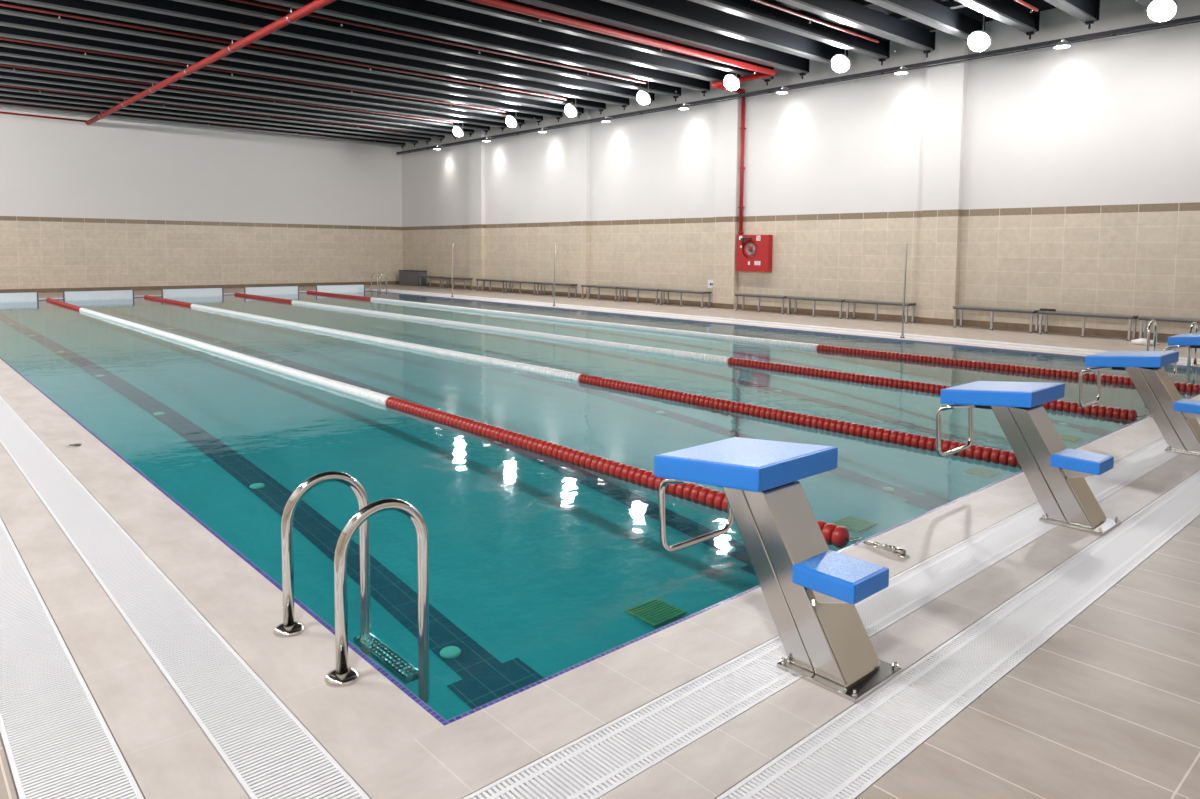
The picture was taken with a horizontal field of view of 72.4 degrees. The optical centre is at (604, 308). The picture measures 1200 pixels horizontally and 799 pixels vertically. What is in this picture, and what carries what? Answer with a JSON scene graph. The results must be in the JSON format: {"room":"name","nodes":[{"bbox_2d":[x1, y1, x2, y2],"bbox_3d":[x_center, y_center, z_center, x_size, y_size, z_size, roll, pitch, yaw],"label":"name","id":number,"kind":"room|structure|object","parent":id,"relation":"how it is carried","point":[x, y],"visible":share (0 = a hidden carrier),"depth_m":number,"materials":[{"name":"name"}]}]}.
{"room":"indoor swimming pool","nodes":[
{"label":"indoor swimming pool","id":0,"kind":"room"},
{"bbox_2d":[0,108,402,288],"bbox_3d":[-15.724,-3.693,27.857,19.350,6.500,0.250,-3,6,-42],"label":"wall","id":1,"kind":"structure","parent":0,"point":[106,202],"depth_m":28.67,"materials":[{"name":"paint"}]},
{"bbox_2d":[0,106,397,146],"bbox_3d":[-15.549,-6.326,27.542,18.890,0.070,0.070,-3,6,-42],"label":"ceiling beam","id":2,"kind":"structure","parent":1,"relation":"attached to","point":[8,107],"depth_m":28.49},
{"bbox_2d":[0,281,398,292],"bbox_3d":[-15.573,-0.713,28.049,19.080,0.130,0.020,-3,6,-42],"label":"baseboard","id":3,"kind":"structure","parent":1,"relation":"attached to","point":[43,290],"depth_m":28.77,"materials":[{"name":"tile"}]},
{"bbox_2d":[0,102,405,145],"bbox_3d":[-14.954,-6.347,26.681,18.600,0.375,0.250,-3,6,-42],"label":"ceiling beam","id":4,"kind":"structure","parent":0,"point":[1,103],"depth_m":27.64,"materials":[{"name":"metal"}]},
{"bbox_2d":[0,96,417,143],"bbox_3d":[-14.286,-6.288,25.945,18.600,0.375,0.250,-3,6,-42],"label":"ceiling beam","id":5,"kind":"structure","parent":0,"point":[2,98],"depth_m":26.75,"materials":[{"name":"metal"}]},
{"bbox_2d":[0,90,430,140],"bbox_3d":[-13.618,-6.229,25.209,18.600,0.375,0.250,-3,6,-42],"label":"ceiling beam","id":6,"kind":"structure","parent":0,"point":[2,93],"depth_m":25.93,"materials":[{"name":"metal"}]},
{"bbox_2d":[0,86,444,138],"bbox_3d":[-12.951,-6.171,24.474,18.600,0.375,0.250,-3,6,-42],"label":"ceiling beam","id":7,"kind":"structure","parent":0,"point":[3,88],"depth_m":25.28,"materials":[{"name":"metal"}]},
{"bbox_2d":[0,78,455,135],"bbox_3d":[-12.284,-6.112,23.738,18.600,0.375,0.250,-3,6,-42],"label":"ceiling beam","id":8,"kind":"structure","parent":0,"point":[3,81],"depth_m":24.27,"materials":[{"name":"metal"}]},
{"bbox_2d":[0,71,473,133],"bbox_3d":[-11.616,-6.053,23.003,18.600,0.375,0.250,-3,6,-42],"label":"ceiling beam","id":9,"kind":"structure","parent":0,"point":[7,75],"depth_m":23.41,"materials":[{"name":"metal"}]},
{"bbox_2d":[0,64,489,130],"bbox_3d":[-10.948,-5.995,22.267,18.600,0.375,0.250,-3,6,-42],"label":"ceiling beam","id":10,"kind":"structure","parent":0,"point":[2,68],"depth_m":22.73,"materials":[{"name":"metal"}]},
{"bbox_2d":[0,55,506,127],"bbox_3d":[-10.281,-5.936,21.532,18.600,0.375,0.250,-3,6,-42],"label":"ceiling beam","id":11,"kind":"structure","parent":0,"point":[8,60],"depth_m":21.83,"materials":[{"name":"metal"}]},
{"bbox_2d":[0,46,523,124],"bbox_3d":[-9.614,-5.878,20.796,18.600,0.375,0.250,-3,6,-42],"label":"ceiling beam","id":12,"kind":"structure","parent":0,"point":[4,51],"depth_m":20.91,"materials":[{"name":"metal"}]},
{"bbox_2d":[0,37,542,120],"bbox_3d":[-8.946,-5.819,20.061,18.600,0.375,0.250,-3,6,-42],"label":"ceiling beam","id":13,"kind":"structure","parent":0,"point":[3,43],"depth_m":20.23,"materials":[{"name":"metal"}]},
{"bbox_2d":[0,26,562,117],"bbox_3d":[-8.278,-5.760,19.325,18.600,0.375,0.250,-3,6,-42],"label":"ceiling beam","id":14,"kind":"structure","parent":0,"point":[9,32],"depth_m":19.32,"materials":[{"name":"metal"}]},
{"bbox_2d":[0,14,583,113],"bbox_3d":[-7.611,-5.702,18.590,18.600,0.375,0.250,-3,6,-42],"label":"ceiling beam","id":15,"kind":"structure","parent":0,"point":[5,20],"depth_m":18.40,"materials":[{"name":"metal"}]},
{"bbox_2d":[0,0,605,109],"bbox_3d":[-6.944,-5.643,17.854,18.600,0.375,0.250,-3,6,-42],"label":"ceiling beam","id":16,"kind":"structure","parent":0,"point":[582,103],"depth_m":17.67,"materials":[{"name":"metal"}]},
{"bbox_2d":[3,0,628,105],"bbox_3d":[-6.276,-5.584,17.119,18.600,0.375,0.250,-3,6,-42],"label":"ceiling beam","id":17,"kind":"structure","parent":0,"point":[85,7],"depth_m":17.09,"materials":[{"name":"metal"}]},
{"bbox_2d":[87,0,654,100],"bbox_3d":[-5.609,-5.526,16.383,18.600,0.375,0.250,-3,6,-42],"label":"ceiling beam","id":18,"kind":"structure","parent":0,"point":[167,7],"depth_m":16.87,"materials":[{"name":"metal"}]},
{"bbox_2d":[171,0,680,96],"bbox_3d":[-4.941,-5.467,15.647,18.600,0.375,0.250,-3,6,-42],"label":"ceiling beam","id":19,"kind":"structure","parent":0,"point":[226,5],"depth_m":16.71,"materials":[{"name":"metal"}]},
{"bbox_2d":[256,0,709,90],"bbox_3d":[-4.274,-5.408,14.912,18.600,0.375,0.250,-3,6,-42],"label":"ceiling beam","id":20,"kind":"structure","parent":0,"point":[338,8],"depth_m":16.60,"materials":[{"name":"metal"}]},
{"bbox_2d":[342,0,740,84],"bbox_3d":[-3.606,-5.350,14.176,18.600,0.375,0.250,-3,6,-42],"label":"ceiling beam","id":21,"kind":"structure","parent":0,"point":[425,9],"depth_m":16.18,"materials":[{"name":"metal"}]},
{"bbox_2d":[0,284,1199,798],"bbox_3d":[-4.425,0.430,15.788,19.100,0.200,33.240,-3,6,-42],"label":"floor","id":22,"kind":"structure","parent":0,"point":[1107,707],"depth_m":2.94,"materials":[{"name":"tile"}]},
{"bbox_2d":[0,292,38,301],"bbox_3d":[-16.303,-0.304,22.042,1.766,0.285,0.190,-3,6,-42],"label":"board","id":23,"kind":"object","parent":22,"relation":"on","point":[4,296],"visible":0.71,"depth_m":22.28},
{"bbox_2d":[0,517,143,798],"bbox_3d":[-9.516,0.636,11.150,0.252,0.030,26.410,-3,6,-42],"label":"grate","id":24,"kind":"object","parent":22,"relation":"on","point":[57,743],"visible":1,"depth_m":2.64,"materials":[{"name":"white plastic"}]},
{"bbox_2d":[63,289,133,299],"bbox_3d":[-14.568,-0.402,23.609,1.766,0.285,0.190,-3,6,-42],"label":"board","id":25,"kind":"object","parent":22,"relation":"on","point":[86,294],"visible":0.77,"depth_m":23.53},
{"bbox_2d":[0,396,369,798],"bbox_3d":[-9.242,0.610,11.539,0.242,0.030,25.700,-3,6,-42],"label":"grate","id":26,"kind":"object","parent":22,"relation":"on","point":[264,746],"visible":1,"depth_m":3.02,"materials":[{"name":"white plastic"}]},
{"bbox_2d":[161,287,223,296],"bbox_3d":[-12.714,-0.507,25.283,1.766,0.285,0.190,-3,6,-42],"label":"board","id":27,"kind":"object","parent":22,"relation":"on","point":[173,292],"visible":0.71,"depth_m":25.20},
{"bbox_2d":[244,286,298,293],"bbox_3d":[-10.934,-0.608,26.890,1.766,0.285,0.190,-3,6,-42],"label":"board","id":28,"kind":"object","parent":22,"relation":"on","point":[260,289],"visible":0.73,"depth_m":26.82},
{"bbox_2d":[316,284,364,291],"bbox_3d":[-9.191,-0.706,28.463,1.766,0.285,0.190,-3,6,-42],"label":"board","id":29,"kind":"object","parent":22,"relation":"on","point":[347,287],"visible":0.75,"depth_m":28.40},
{"bbox_2d":[273,471,429,704],"bbox_3d":[-0.972,1.099,3.121,0.401,0.867,0.600,-3,6,-42],"label":"pool ladder","id":30,"kind":"object","parent":22,"relation":"on","point":[343,675],"visible":0.97,"depth_m":3.08,"materials":[{"name":"metal"}]},
{"bbox_2d":[398,270,425,285],"bbox_3d":[-7.820,-1.269,33.376,0.390,0.604,1.630,-3,6,-42],"label":"storage cabinet","id":31,"kind":"object","parent":22,"relation":"on","point":[406,277],"visible":0.98,"depth_m":33.07,"materials":[{"name":"black plastic"}]},
{"bbox_2d":[442,277,472,289],"bbox_3d":[-5.535,-0.969,30.699,0.339,0.429,1.630,-3,6,-42],"label":"bench","id":32,"kind":"object","parent":22,"relation":"on","point":[443,278],"visible":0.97,"depth_m":30.55,"materials":[{"name":"metal"}]},
{"bbox_2d":[476,279,510,292],"bbox_3d":[-3.927,-0.828,28.927,0.339,0.429,1.703,-3,6,-42],"label":"bench","id":33,"kind":"object","parent":22,"relation":"on","point":[483,280],"visible":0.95,"depth_m":28.83,"materials":[{"name":"metal"}]},
{"bbox_2d":[505,280,541,294],"bbox_3d":[-2.737,-0.724,27.616,0.339,0.429,1.703,-3,6,-42],"label":"bench","id":34,"kind":"object","parent":22,"relation":"on","point":[506,281],"visible":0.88,"depth_m":27.51,"materials":[{"name":"metal"}]},
{"bbox_2d":[536,282,577,297],"bbox_3d":[-1.548,-0.619,26.305,0.339,0.429,1.703,-3,6,-42],"label":"bench","id":35,"kind":"object","parent":22,"relation":"on","point":[537,283],"visible":0.97,"depth_m":26.02,"materials":[{"name":"metal"}]},
{"bbox_2d":[0,290,1199,725],"bbox_3d":[-4.460,0.425,15.864,11.994,0.198,25.044,-3,6,-42],"label":"trim","id":36,"kind":"structure","parent":22,"relation":"attached to","point":[1194,376],"depth_m":5.08,"materials":[{"name":"tile"}]},
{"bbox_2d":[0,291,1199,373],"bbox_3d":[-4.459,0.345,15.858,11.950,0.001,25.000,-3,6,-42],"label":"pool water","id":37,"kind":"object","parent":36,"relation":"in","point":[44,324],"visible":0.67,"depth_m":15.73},
{"bbox_2d":[46,298,861,547],"bbox_3d":[-7.059,0.476,13.481,0.114,0.116,25.003,-3,6,-42],"label":"lane rope","id":38,"kind":"object","parent":37,"relation":"on","point":[838,536],"visible":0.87,"depth_m":6.50,"materials":[{"name":"plastic"}]},
{"bbox_2d":[144,295,1021,468],"bbox_3d":[-5.271,0.375,15.095,0.114,0.116,25.003,-3,6,-42],"label":"lane rope","id":39,"kind":"object","parent":37,"relation":"on","point":[987,454],"visible":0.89,"depth_m":8.12,"materials":[{"name":"plastic"}]},
{"bbox_2d":[234,293,1147,421],"bbox_3d":[-3.373,0.267,16.809,0.114,0.116,25.003,-3,6,-42],"label":"lane rope","id":40,"kind":"object","parent":37,"relation":"on","point":[1074,407],"visible":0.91,"depth_m":10.78,"materials":[{"name":"plastic"}]},
{"bbox_2d":[307,291,1199,393],"bbox_3d":[-1.653,0.170,18.362,0.114,0.116,25.003,-3,6,-42],"label":"lane rope","id":41,"kind":"object","parent":37,"relation":"on","point":[1109,379],"visible":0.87,"depth_m":12.13,"materials":[{"name":"plastic"}]},
{"bbox_2d":[1,333,1199,720],"bbox_3d":[-4.464,0.883,15.897,11.950,0.740,25.000,-3,6,-42],"label":"pool water","id":42,"kind":"object","parent":22,"relation":"in","point":[540,567],"visible":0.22,"depth_m":8.22,"materials":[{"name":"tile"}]},
{"bbox_2d":[53,345,543,709],"bbox_3d":[-8.075,1.097,12.704,0.520,0.615,22.900,-3,6,-42],"label":"lane line","id":43,"kind":"object","parent":42,"relation":"on","point":[485,679],"visible":0.76,"depth_m":5.56,"materials":[{"name":"tile"}]},
{"bbox_2d":[440,646,460,658],"bbox_3d":[-0.889,1.978,4.727,0.124,0.022,0.124,-3,6,-42],"label":"disc","id":44,"kind":"object","parent":43,"relation":"on","point":[449,652],"visible":1,"depth_m":4.71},
{"bbox_2d":[205,337,755,575],"bbox_3d":[-6.221,0.992,14.378,0.520,0.615,22.900,-3,6,-42],"label":"lane line","id":45,"kind":"object","parent":42,"relation":"on","point":[689,527],"visible":0.47,"depth_m":7.51,"materials":[{"name":"tile"}]},
{"bbox_2d":[624,598,686,626],"bbox_3d":[0.331,1.971,5.346,0.300,0.018,0.280,-3,6,-42],"label":"drain cover","id":46,"kind":"object","parent":42,"relation":"on","point":[654,612],"visible":1,"depth_m":5.32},
{"bbox_2d":[431,354,951,510],"bbox_3d":[-4.405,0.889,16.019,0.520,0.615,22.900,-3,6,-42],"label":"lane line","id":47,"kind":"object","parent":42,"relation":"on","point":[927,501],"visible":0.59,"depth_m":9.68,"materials":[{"name":"tile"}]},
{"bbox_2d":[483,334,1012,452],"bbox_3d":[-2.588,0.786,17.659,0.520,0.615,22.900,-3,6,-42],"label":"lane line","id":48,"kind":"object","parent":42,"relation":"on","point":[789,393],"visible":0.65,"depth_m":11.65,"materials":[{"name":"tile"}]},
{"bbox_2d":[830,515,876,531],"bbox_3d":[2.153,1.854,7.099,0.300,0.018,0.280,-3,6,-42],"label":"drain cover","id":49,"kind":"object","parent":42,"relation":"on","point":[850,522],"visible":0.94,"depth_m":7.08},
{"bbox_2d":[629,337,1111,435],"bbox_3d":[-0.919,0.692,19.166,0.520,0.615,22.900,-3,6,-42],"label":"lane line","id":50,"kind":"object","parent":42,"relation":"on","point":[1091,430],"visible":0.41,"depth_m":14.12,"materials":[{"name":"tile"}]},
{"bbox_2d":[962,466,999,476],"bbox_3d":[4.044,1.747,8.807,0.300,0.018,0.280,-3,6,-42],"label":"drain cover","id":51,"kind":"object","parent":42,"relation":"on","point":[974,470],"visible":1,"depth_m":8.78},
{"bbox_2d":[581,285,623,300],"bbox_3d":[-0.071,-0.489,24.678,0.339,0.429,1.600,-3,6,-42],"label":"bench","id":52,"kind":"object","parent":22,"relation":"on","point":[582,286],"visible":0.88,"depth_m":24.54,"materials":[{"name":"metal"}]},
{"bbox_2d":[618,287,664,304],"bbox_3d":[1.050,-0.391,23.443,0.339,0.429,1.600,-3,6,-42],"label":"bench","id":53,"kind":"object","parent":22,"relation":"on","point":[619,288],"visible":0.9,"depth_m":23.33,"materials":[{"name":"metal"}]},
{"bbox_2d":[659,289,711,307],"bbox_3d":[2.170,-0.292,22.209,0.339,0.429,1.600,-3,6,-42],"label":"bench","id":54,"kind":"object","parent":22,"relation":"on","point":[660,290],"visible":1,"depth_m":22.09,"materials":[{"name":"metal"}]},
{"bbox_2d":[734,293,790,313],"bbox_3d":[3.910,-0.140,20.291,0.339,0.429,1.507,-3,6,-42],"label":"bench","id":55,"kind":"object","parent":22,"relation":"on","point":[743,295],"visible":0.84,"depth_m":20.19,"materials":[{"name":"metal"}]},
{"bbox_2d":[654,437,901,702],"bbox_3d":[0.676,0.911,3.195,0.569,0.734,0.951,-3,6,-42],"label":"starting block","id":56,"kind":"object","parent":22,"relation":"on","point":[811,590],"visible":1,"depth_m":2.98,"materials":[{"name":"metal"}]},
{"bbox_2d":[381,290,1199,363],"bbox_3d":[0.323,0.069,20.178,0.242,0.030,25.704,-3,6,-42],"label":"grate","id":57,"kind":"object","parent":22,"relation":"on","point":[381,290],"visible":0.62,"depth_m":15.90,"materials":[{"name":"white plastic"}]},
{"bbox_2d":[387,289,1199,360],"bbox_3d":[0.739,0.056,20.411,0.252,0.030,26.410,-3,6,-42],"label":"grate","id":58,"kind":"object","parent":22,"relation":"on","point":[387,289],"visible":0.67,"depth_m":16.33,"materials":[{"name":"white plastic"}]},
{"bbox_2d":[786,296,849,318],"bbox_3d":[4.967,-0.047,19.126,0.339,0.429,1.507,-3,6,-42],"label":"bench","id":59,"kind":"object","parent":22,"relation":"on","point":[795,298],"visible":0.89,"depth_m":19.02,"materials":[{"name":"metal"}]},
{"bbox_2d":[463,419,1199,798],"bbox_3d":[4.153,1.110,6.183,12.900,0.030,0.242,-3,6,-42],"label":"grate","id":60,"kind":"object","parent":22,"relation":"on","point":[591,766],"visible":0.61,"depth_m":2.80,"materials":[{"name":"white plastic"}]},
{"bbox_2d":[845,299,915,323],"bbox_3d":[6.025,0.046,17.960,0.339,0.429,1.507,-3,6,-42],"label":"bench","id":61,"kind":"object","parent":22,"relation":"on","point":[854,301],"visible":1,"depth_m":17.85,"materials":[{"name":"metal"}]},
{"bbox_2d":[863,541,908,557],"bbox_3d":[1.415,1.200,4.127,0.056,0.038,0.247,-3,6,-42],"label":"anchor","id":62,"kind":"object","parent":22,"relation":"on","point":[899,552],"visible":1,"depth_m":4.09,"materials":[{"name":"metal"}]},
{"bbox_2d":[900,243,907,337],"bbox_3d":[5.249,-0.318,14.362,0.090,1.660,0.090,-3,6,-42],"label":"post","id":63,"kind":"object","parent":22,"relation":"on","point":[903,309],"visible":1,"depth_m":14.36,"materials":[{"name":"metal"}]},
{"bbox_2d":[716,470,1199,798],"bbox_3d":[4.457,1.138,5.832,13.820,0.030,0.252,-3,6,-42],"label":"grate","id":64,"kind":"object","parent":22,"relation":"on","point":[843,758],"visible":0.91,"depth_m":2.93,"materials":[{"name":"white plastic"}]},
{"bbox_2d":[952,305,1039,332],"bbox_3d":[7.683,0.192,16.133,0.339,0.429,1.557,-3,6,-42],"label":"bench","id":65,"kind":"object","parent":22,"relation":"on","point":[1031,312],"visible":0.95,"depth_m":16.01,"materials":[{"name":"metal"}]},
{"bbox_2d":[936,381,1120,535],"bbox_3d":[2.496,0.809,4.839,0.569,0.734,0.951,-3,6,-42],"label":"starting block","id":66,"kind":"object","parent":22,"relation":"on","point":[1055,473],"visible":1,"depth_m":4.64,"materials":[{"name":"metal"}]},
{"bbox_2d":[1038,311,1138,340],"bbox_3d":[8.774,0.288,14.931,0.339,0.429,1.557,-3,6,-42],"label":"bench","id":67,"kind":"object","parent":22,"relation":"on","point":[1083,315],"visible":0.94,"depth_m":14.81,"materials":[{"name":"metal"}]},
{"bbox_2d":[1079,351,1199,456],"bbox_3d":[4.343,0.704,6.506,0.569,0.734,0.951,-3,6,-42],"label":"starting block","id":68,"kind":"object","parent":22,"relation":"on","point":[1175,416],"visible":1,"depth_m":6.33,"materials":[{"name":"metal"}]},
{"bbox_2d":[1131,338,1159,345],"bbox_3d":[9.003,0.544,13.678,0.268,0.102,0.444,-3,6,-42],"label":"towel","id":69,"kind":"object","parent":22,"relation":"on","point":[1142,341],"visible":0.84,"depth_m":13.63,"materials":[{"name":"white fabric"}]},
{"bbox_2d":[1138,316,1199,338],"bbox_3d":[9.866,0.384,13.728,0.339,0.429,1.557,-3,6,-42],"label":"bench","id":70,"kind":"object","parent":22,"relation":"on","point":[1141,318],"visible":0.68,"depth_m":14.01,"materials":[{"name":"metal"}]},
{"bbox_2d":[1146,319,1199,383],"bbox_3d":[7.782,0.588,11.240,0.401,0.867,0.600,-3,6,-42],"label":"pool ladder","id":71,"kind":"object","parent":22,"relation":"on","point":[1152,321],"visible":0.62,"depth_m":11.14,"materials":[{"name":"metal"}]},
{"bbox_2d":[1163,333,1199,377],"bbox_3d":[6.100,0.605,8.093,0.569,0.734,0.951,-3,6,-42],"label":"starting block","id":72,"kind":"object","parent":22,"relation":"on","point":[1179,341],"visible":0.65,"depth_m":8.14,"materials":[{"name":"metal"}]},
{"bbox_2d":[428,0,773,79],"bbox_3d":[-2.938,-5.291,13.441,18.600,0.375,0.250,-3,6,-42],"label":"ceiling beam","id":73,"kind":"structure","parent":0,"point":[464,4],"depth_m":15.95,"materials":[{"name":"metal"}]},
{"bbox_2d":[724,73,739,90],"bbox_3d":[2.927,-5.240,18.856,0.347,0.404,0.410,-3,6,-42],"label":"floodlight","id":74,"kind":"object","parent":73,"relation":"hanging from","point":[731,81],"visible":1,"depth_m":18.73,"materials":[{"name":"white"}]},
{"bbox_2d":[514,0,809,73],"bbox_3d":[-2.271,-5.232,12.705,18.600,0.375,0.250,-3,6,-42],"label":"ceiling beam","id":75,"kind":"structure","parent":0,"point":[600,11],"depth_m":15.88,"materials":[{"name":"metal"}]},
{"bbox_2d":[601,0,847,64],"bbox_3d":[-1.603,-5.174,11.970,18.600,0.375,0.250,-3,6,-42],"label":"ceiling beam","id":76,"kind":"structure","parent":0,"point":[687,12],"depth_m":15.56,"materials":[{"name":"metal"}]},
{"bbox_2d":[689,0,889,59],"bbox_3d":[-0.936,-5.115,11.234,18.600,0.375,0.250,-3,6,-42],"label":"ceiling beam","id":77,"kind":"structure","parent":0,"point":[748,9],"depth_m":15.37,"materials":[{"name":"metal"}]},
{"bbox_2d":[401,0,1199,333],"bbox_3d":[2.635,-3.121,22.081,0.405,6.500,33.490,-3,6,-42],"label":"wall","id":78,"kind":"structure","parent":0,"point":[1067,179],"depth_m":17.97,"materials":[{"name":"paint"}]},
{"bbox_2d":[738,96,745,234],"bbox_3d":[3.508,-3.670,20.902,0.141,3.554,0.124,-3,6,-42],"label":"riser pipe","id":79,"kind":"object","parent":78,"relation":"attached to","point":[742,128],"visible":0.95,"depth_m":20.87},
{"bbox_2d":[711,73,771,92],"bbox_3d":[3.619,-5.428,19.700,1.282,0.124,1.842,-3,6,-42],"label":"pipe","id":80,"kind":"object","parent":79,"relation":"attached to","point":[718,84],"visible":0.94,"depth_m":19.61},
{"bbox_2d":[736,235,772,271],"bbox_3d":[3.769,-1.409,20.709,0.200,0.920,1.000,-3,6,-42],"label":"cabinet","id":81,"kind":"object","parent":78,"relation":"attached to","point":[754,252],"visible":1,"depth_m":20.63,"materials":[{"name":"metal"}]},
{"bbox_2d":[396,15,1199,154],"bbox_3d":[2.600,-5.450,21.694,0.279,0.120,33.200,-3,6,-42],"label":"cable tray","id":82,"kind":"object","parent":78,"relation":"attached to","point":[1115,32],"visible":0.9,"depth_m":17.75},
{"bbox_2d":[427,283,1178,340],"bbox_3d":[2.595,-0.131,22.114,0.170,0.130,33.240,-3,6,-42],"label":"baseboard","id":83,"kind":"structure","parent":78,"relation":"attached to","point":[973,323],"depth_m":18.32,"materials":[{"name":"tile"}]},
{"bbox_2d":[777,0,935,50],"bbox_3d":[-0.269,-5.056,10.498,18.600,0.375,0.250,-3,6,-42],"label":"ceiling beam","id":84,"kind":"structure","parent":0,"point":[847,12],"depth_m":15.11,"materials":[{"name":"metal"}]},
{"bbox_2d":[784,0,1056,40],"bbox_3d":[-4.371,-5.853,15.336,19.100,0.200,33.240,-3,6,-42],"label":"ceiling","id":85,"kind":"structure","parent":0,"point":[1042,5],"depth_m":15.71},
{"bbox_2d":[506,115,517,126],"bbox_3d":[-2.818,-5.971,24.855,0.347,0.904,0.410,-3,6,-42],"label":"floodlight","id":86,"kind":"object","parent":85,"relation":"hanging from","point":[511,121],"visible":0.97,"depth_m":24.74,"materials":[{"name":"white"}]},
{"bbox_2d":[565,98,577,116],"bbox_3d":[-0.929,-5.808,22.816,0.347,0.904,0.410,-3,6,-42],"label":"floodlight","id":87,"kind":"object","parent":85,"relation":"hanging from","point":[570,109],"visible":0.98,"depth_m":22.71,"materials":[{"name":"white"}]},
{"bbox_2d":[637,81,650,104],"bbox_3d":[0.995,-5.647,20.797,0.347,0.904,0.410,-3,6,-42],"label":"floodlight","id":88,"kind":"object","parent":85,"relation":"hanging from","point":[643,97],"visible":0.99,"depth_m":20.69,"materials":[{"name":"white"}]},
{"bbox_2d":[831,49,850,72],"bbox_3d":[4.862,-5.330,16.852,0.347,0.904,0.410,-3,6,-42],"label":"floodlight","id":89,"kind":"object","parent":85,"relation":"hanging from","point":[840,63],"visible":0.98,"depth_m":16.75,"materials":[{"name":"white"}]},
{"bbox_2d":[807,0,875,17],"bbox_3d":[0.470,-5.966,19.720,0.160,0.118,33.220,-3,6,-42],"label":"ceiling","id":90,"kind":"structure","parent":85,"relation":"attached to","point":[862,2],"depth_m":14.97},
{"bbox_2d":[842,0,966,29],"bbox_3d":[1.397,-6.019,20.557,0.160,0.118,33.220,-3,6,-42],"label":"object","id":91,"kind":"structure","parent":85,"relation":"attached to","point":[953,4],"depth_m":15.07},
{"bbox_2d":[967,14,990,51],"bbox_3d":[6.856,-5.178,14.987,0.347,0.904,0.410,-3,6,-42],"label":"floodlight","id":92,"kind":"object","parent":85,"relation":"hanging from","point":[978,40],"visible":1,"depth_m":14.90,"materials":[{"name":"white"}]},
{"bbox_2d":[1147,0,1177,21],"bbox_3d":[8.829,-5.015,12.958,0.347,0.904,0.410,-3,6,-42],"label":"floodlight","id":93,"kind":"object","parent":85,"relation":"hanging from","point":[1157,10],"visible":1,"depth_m":12.88,"materials":[{"name":"white"}]},
{"bbox_2d":[865,0,984,40],"bbox_3d":[0.399,-4.998,9.763,18.600,0.375,0.250,-3,6,-42],"label":"ceiling beam","id":94,"kind":"structure","parent":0,"point":[931,13],"depth_m":14.71,"materials":[{"name":"metal"}]},
{"bbox_2d":[954,0,1039,32],"bbox_3d":[1.066,-4.939,9.027,18.600,0.375,0.250,-3,6,-42],"label":"ceiling beam","id":95,"kind":"structure","parent":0,"point":[1012,13],"depth_m":14.47,"materials":[{"name":"metal"}]},
{"bbox_2d":[1044,0,1099,22],"bbox_3d":[1.734,-4.880,8.292,18.600,0.375,0.250,-3,6,-42],"label":"ceiling beam","id":96,"kind":"structure","parent":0,"point":[1083,10],"depth_m":14.07,"materials":[{"name":"metal"}]},
{"bbox_2d":[1134,0,1151,8],"bbox_3d":[2.401,-4.822,7.556,18.600,0.375,0.250,-3,6,-42],"label":"ceiling beam","id":97,"kind":"structure","parent":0,"point":[1144,3],"depth_m":13.36,"materials":[{"name":"metal"}]},
{"bbox_2d":[85,0,335,124],"bbox_3d":[-5.589,-5.026,14.242,0.152,0.313,33.140,-3,6,-42],"label":"ceiling pipe","id":98,"kind":"object","parent":97,"relation":"attached to","point":[315,5],"visible":1,"depth_m":16.29,"materials":[{"name":"metal"}]},
{"bbox_3d":[-11.572,-2.306,9.084,0.250,6.500,33.240,-3,6,-42],"label":"wall","id":99,"kind":"structure","parent":0,"visible":0},
{"bbox_2d":[0,111,87,121],"bbox_3d":[-19.583,-5.935,23.858,7.941,0.140,0.060,-3,6,-42],"label":"pipe","id":100,"kind":"object","parent":99,"relation":"attached to","point":[0,111],"visible":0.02,"depth_m":25.66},
{"bbox_2d":[0,101,369,139],"bbox_3d":[-15.150,-6.116,25.797,17.105,0.114,0.052,-3,6,-42],"label":"pipe","id":101,"kind":"object","parent":99,"relation":"attached to","point":[0,101],"visible":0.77,"depth_m":26.85,"materials":[{"name":"metal"}]},
{"bbox_2d":[0,84,435,136],"bbox_3d":[-12.838,-5.961,23.917,18.005,0.114,0.052,-3,6,-42],"label":"pipe","id":102,"kind":"object","parent":99,"relation":"attached to","point":[0,84],"visible":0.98,"depth_m":24.41,"materials":[{"name":"metal"}]},
{"bbox_2d":[0,64,457,125],"bbox_3d":[-11.192,-5.768,21.435,17.105,0.114,0.052,-3,6,-42],"label":"pipe","id":103,"kind":"object","parent":99,"relation":"attached to","point":[5,65],"visible":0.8,"depth_m":22.03,"materials":[{"name":"metal"}]},
{"bbox_2d":[0,37,534,118],"bbox_3d":[-8.846,-5.610,19.519,18.005,0.114,0.052,-3,6,-42],"label":"pipe","id":104,"kind":"object","parent":99,"relation":"attached to","point":[1,38],"visible":1,"depth_m":19.50,"materials":[{"name":"metal"}]},
{"bbox_2d":[0,3,571,102],"bbox_3d":[-7.234,-5.420,17.074,17.105,0.114,0.052,-3,6,-42],"label":"pipe","id":105,"kind":"object","parent":99,"relation":"attached to","point":[1,4],"visible":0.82,"depth_m":17.08,"materials":[{"name":"metal"}]},
{"bbox_2d":[230,0,675,91],"bbox_3d":[-4.821,-5.256,15.083,18.005,0.114,0.052,-3,6,-42],"label":"pipe","id":106,"kind":"object","parent":99,"relation":"attached to","point":[240,1],"visible":1,"depth_m":16.33,"materials":[{"name":"metal"}]},
{"bbox_2d":[468,0,776,75],"bbox_3d":[-2.739,-4.944,12.629,17.780,0.186,0.124,-3,6,-42],"label":"pipe","id":107,"kind":"object","parent":99,"relation":"attached to","point":[539,14],"visible":1,"depth_m":15.25,"materials":[{"name":"metal"}]},
{"bbox_2d":[752,0,895,51],"bbox_3d":[-0.769,-4.900,10.618,18.005,0.114,0.052,-3,6,-42],"label":"pipe","id":108,"kind":"object","parent":99,"relation":"attached to","point":[810,19],"visible":1,"depth_m":14.67,"materials":[{"name":"metal"}]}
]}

